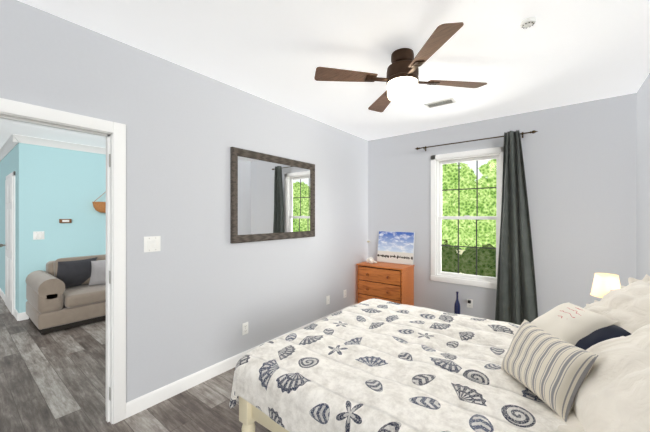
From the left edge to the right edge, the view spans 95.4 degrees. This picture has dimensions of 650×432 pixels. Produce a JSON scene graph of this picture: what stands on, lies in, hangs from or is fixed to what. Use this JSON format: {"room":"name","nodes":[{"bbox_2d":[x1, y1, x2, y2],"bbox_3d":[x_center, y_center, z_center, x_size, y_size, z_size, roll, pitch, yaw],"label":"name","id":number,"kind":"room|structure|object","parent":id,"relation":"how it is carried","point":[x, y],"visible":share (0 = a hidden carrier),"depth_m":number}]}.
{"room":"bedroom","nodes":[
{"label":"bedroom","id":0,"kind":"room"},
{"bbox_2d":[0,144,17,310],"bbox_3d":[-5.739,0.170,5.340,3.660,2.560,0.120,0,0,38],"label":"wall","id":1,"kind":"structure","parent":0,"point":[8,163],"depth_m":5.11},
{"bbox_2d":[0,288,4,301],"bbox_3d":[-6.157,1.397,5.580,2.305,0.105,0.014,0,0,38],"label":"baseboard","id":2,"kind":"structure","parent":1,"relation":"attached to","point":[2,294],"depth_m":5.17},
{"bbox_2d":[0,171,15,315],"bbox_3d":[-4.893,0.400,4.539,0.960,2.100,0.099,0,0,38],"label":"hall door","id":3,"kind":"structure","parent":1,"relation":"in","point":[10,242],"depth_m":4.36},
{"bbox_2d":[0,135,17,160],"bbox_3d":[-5.675,-1.062,5.169,3.570,0.095,0.070,0,0,38],"label":"crown molding","id":4,"kind":"structure","parent":1,"relation":"attached to","point":[11,143],"depth_m":4.58},
{"bbox_2d":[0,119,105,148],"bbox_3d":[-4.354,-1.225,4.335,7.080,0.230,7.320,0,0,38],"label":"ceiling","id":5,"kind":"structure","parent":0,"point":[8,128],"depth_m":4.03},
{"bbox_2d":[18,143,105,312],"bbox_3d":[-3.123,0.170,5.619,0.120,2.560,3.780,0,0,38],"label":"wall","id":6,"kind":"structure","parent":0,"point":[55,185],"depth_m":4.40},
{"bbox_2d":[16,312,28,320],"bbox_3d":[-3.111,1.397,5.524,0.015,0.105,3.675,0,0,38],"label":"baseboard","id":7,"kind":"structure","parent":6,"relation":"attached to","point":[19,316],"depth_m":4.11},
{"bbox_2d":[33,231,43,239],"bbox_3d":[-4.111,0.280,4.246,0.011,0.118,0.118,0,0,38],"label":"light switch","id":8,"kind":"object","parent":6,"relation":"attached to","point":[38,235],"visible":1,"depth_m":4.24},
{"bbox_2d":[12,134,105,154],"bbox_3d":[-3.102,-1.062,5.488,0.070,0.095,3.720,0,0,38],"label":"crown molding","id":9,"kind":"structure","parent":6,"relation":"attached to","point":[15,138],"depth_m":4.37},
{"bbox_2d":[59,219,71,222],"bbox_3d":[-3.923,0.075,4.467,0.035,0.060,0.140,0,0,38],"label":"thermostat","id":10,"kind":"object","parent":6,"relation":"attached to","point":[65,220],"visible":0.98,"depth_m":4.46},
{"bbox_2d":[92,192,105,212],"bbox_3d":[-3.547,-0.233,4.821,0.191,0.366,0.410,0,0,38],"label":"decor","id":11,"kind":"object","parent":6,"relation":"attached to","point":[100,207],"visible":0.33,"depth_m":4.69},
{"bbox_2d":[0,296,270,431],"bbox_3d":[-3.046,1.500,3.313,10.400,0.100,7.320,0,0,38],"label":"floor","id":12,"kind":"structure","parent":0,"point":[55,381],"depth_m":2.41},
{"bbox_2d":[26,254,105,333],"bbox_3d":[-3.119,1.025,4.689,0.970,0.850,2.210,0,0,38],"label":"sofa","id":13,"kind":"object","parent":12,"relation":"on","point":[64,293],"visible":0.6,"depth_m":3.91},
{"bbox_2d":[356,261,414,305],"bbox_3d":[0.888,1.085,4.402,0.734,0.730,0.479,0,0,38],"label":"dresser","id":14,"kind":"object","parent":12,"relation":"on","point":[391,282],"visible":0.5,"depth_m":4.24},
{"bbox_2d":[367,257,376,262],"bbox_3d":[0.706,0.674,4.513,0.152,0.098,0.140,0,0,38],"label":"seashell","id":15,"kind":"object","parent":14,"relation":"on","point":[370,259],"visible":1,"depth_m":4.49},
{"bbox_2d":[377,231,414,264],"bbox_3d":[1.075,0.481,4.519,0.580,0.477,0.087,0,0,38],"label":"art print","id":16,"kind":"object","parent":14,"relation":"on","point":[396,247],"visible":0.98,"depth_m":4.50},
{"bbox_2d":[229,241,649,431],"bbox_3d":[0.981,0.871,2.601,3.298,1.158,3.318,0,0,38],"label":"bed","id":17,"kind":"object","parent":12,"relation":"on","point":[374,365],"visible":1,"depth_m":1.45},
{"bbox_2d":[454,291,459,313],"bbox_3d":[1.744,1.223,3.897,0.074,0.452,0.074,0,0,38],"label":"bottle","id":18,"kind":"object","parent":12,"relation":"on","point":[457,307],"visible":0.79,"depth_m":3.88},
{"bbox_3d":[2.166,1.140,2.285,0.500,0.620,0.503,0,0,38],"label":"nightstand","id":19,"kind":"object","parent":12,"relation":"on","visible":0},
{"bbox_2d":[590,273,619,297],"bbox_3d":[2.187,0.642,2.295,0.188,0.372,0.188,0,0,38],"label":"lamp","id":20,"kind":"object","parent":19,"relation":"on","point":[604,283],"visible":0.58,"depth_m":2.26},
{"bbox_2d":[0,0,367,402],"bbox_3d":[-0.791,0.105,3.048,0.120,2.690,4.720,0,0,38],"label":"wall","id":21,"kind":"structure","parent":0,"point":[201,289],"depth_m":2.51},
{"bbox_2d":[0,98,125,423],"bbox_3d":[-1.792,0.398,1.768,0.156,2.105,1.000,0,0,38],"label":"door frame","id":22,"kind":"structure","parent":21,"relation":"attached to","point":[114,133],"depth_m":2.07},
{"bbox_2d":[109,154,109,399],"bbox_3d":[-1.528,0.430,2.083,0.054,1.736,0.011,0,0,38],"label":"door hinges","id":23,"kind":"object","parent":21,"relation":"attached to","point":[109,276],"visible":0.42,"depth_m":2.08},
{"bbox_2d":[144,236,160,251],"bbox_3d":[-1.321,0.215,2.263,0.011,0.118,0.118,0,0,38],"label":"bedroom light switch","id":24,"kind":"object","parent":21,"relation":"attached to","point":[152,243],"visible":1,"depth_m":2.26},
{"bbox_2d":[126,302,357,417],"bbox_3d":[-0.359,1.397,3.492,0.014,0.105,3.487,0,0,38],"label":"baseboard","id":25,"kind":"structure","parent":21,"relation":"attached to","point":[146,401],"depth_m":2.46},
{"bbox_2d":[242,322,247,334],"bbox_3d":[-0.792,1.120,2.941,0.008,0.115,0.072,0,0,38],"label":"electrical outlet","id":26,"kind":"object","parent":21,"relation":"attached to","point":[244,328],"visible":1,"depth_m":2.93},
{"bbox_2d":[230,147,314,242],"bbox_3d":[-0.510,-0.198,3.279,0.034,0.915,1.220,0,0,38],"label":"mirror","id":27,"kind":"object","parent":21,"relation":"attached to","point":[272,197],"visible":0.98,"depth_m":3.18},
{"bbox_2d":[326,295,329,304],"bbox_3d":[0.043,1.140,4.008,0.010,0.115,0.072,0,0,38],"label":"electrical outlet","id":28,"kind":"object","parent":21,"relation":"attached to","point":[327,299],"visible":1,"depth_m":4.00},
{"bbox_2d":[18,0,649,140],"bbox_3d":[0.507,-1.290,2.110,3.320,0.100,4.840,0,0,38],"label":"ceiling","id":29,"kind":"structure","parent":0,"point":[558,53],"depth_m":2.17},
{"bbox_2d":[314,22,486,111],"bbox_3d":[0.592,-1.063,2.260,1.056,0.351,1.056,0,0,38],"label":"fan","id":30,"kind":"object","parent":29,"relation":"hanging from","point":[401,80],"visible":1,"depth_m":2.18},
{"bbox_2d":[424,98,455,108],"bbox_3d":[1.262,-1.234,3.240,0.300,0.011,0.150,0,0,38],"label":"ceiling vent","id":31,"kind":"object","parent":29,"relation":"in","point":[440,103],"visible":1,"depth_m":3.23},
{"bbox_2d":[520,17,535,28],"bbox_3d":[1.290,-1.223,1.879,0.084,0.034,0.084,0,0,38],"label":"smoke detector","id":32,"kind":"object","parent":29,"relation":"attached to","point":[528,22],"visible":1,"depth_m":1.86},
{"bbox_2d":[368,93,636,319],"bbox_3d":[1.960,0.105,3.970,3.320,2.690,0.120,0,0,38],"label":"wall","id":33,"kind":"structure","parent":0,"point":[580,163],"depth_m":3.39},
{"bbox_2d":[431,146,503,288],"bbox_3d":[1.921,0.028,3.990,0.935,1.785,0.156,0,0,38],"label":"window","id":34,"kind":"structure","parent":33,"relation":"in","point":[437,217],"depth_m":4.04},
{"bbox_2d":[441,219,495,274],"bbox_3d":[1.921,0.417,3.989,0.681,0.741,0.008,0,0,38],"label":"window grille","id":35,"kind":"object","parent":34,"relation":"attached to","point":[458,246],"depth_m":3.97},
{"bbox_2d":[442,161,495,215],"bbox_3d":[1.942,-0.367,4.016,0.681,0.741,0.008,0,0,38],"label":"window grille","id":36,"kind":"object","parent":34,"relation":"attached to","point":[459,189],"depth_m":3.99},
{"bbox_2d":[467,299,472,307],"bbox_3d":[1.920,1.160,3.919,0.072,0.115,0.008,0,0,38],"label":"electrical outlet","id":37,"kind":"object","parent":33,"relation":"attached to","point":[469,305],"visible":0.71,"depth_m":3.91},
{"bbox_2d":[415,130,537,150],"bbox_3d":[1.898,-0.975,3.875,1.460,0.070,0.103,0,0,38],"label":"curtain rod","id":38,"kind":"object","parent":33,"relation":"attached to","point":[522,133],"visible":1,"depth_m":3.83},
{"bbox_2d":[495,130,537,324],"bbox_3d":[2.266,0.212,3.505,0.454,2.445,0.100,0,0,38],"label":"curtain","id":39,"kind":"object","parent":38,"relation":"hanging from","point":[516,298],"visible":0.9,"depth_m":3.51},
{"bbox_2d":[637,73,649,279],"bbox_3d":[1.731,0.105,1.078,0.120,2.690,4.720,0,0,38],"label":"wall","id":40,"kind":"structure","parent":0,"point":[643,180],"depth_m":2.74},
{"label":"outside","id":41,"kind":"structure","parent":0,"visible":0},
{"bbox_2d":[453,160,495,249],"bbox_3d":[9.975,-5.250,16.730,60.000,14.600,0.100,0,0,38],"label":"sky","id":42,"kind":"structure","parent":41,"point":[471,164],"depth_m":17.50},
{"bbox_3d":[13.392,2.100,21.104,80.000,0.100,38.800,0,0,38],"label":"ground","id":43,"kind":"structure","parent":41,"visible":0},
{"bbox_2d":[442,241,495,276],"bbox_3d":[6.494,1.545,8.254,21.198,1.571,1.506,0,0,38],"label":"shrubs","id":44,"kind":"object","parent":43,"relation":"on","point":[487,269],"depth_m":9.18},
{"bbox_2d":[442,159,495,250],"bbox_3d":[9.439,-0.479,11.406,22.538,5.077,5.941,0,0,38],"label":"trees","id":45,"kind":"object","parent":43,"relation":"on","point":[488,170],"depth_m":11.50}
]}

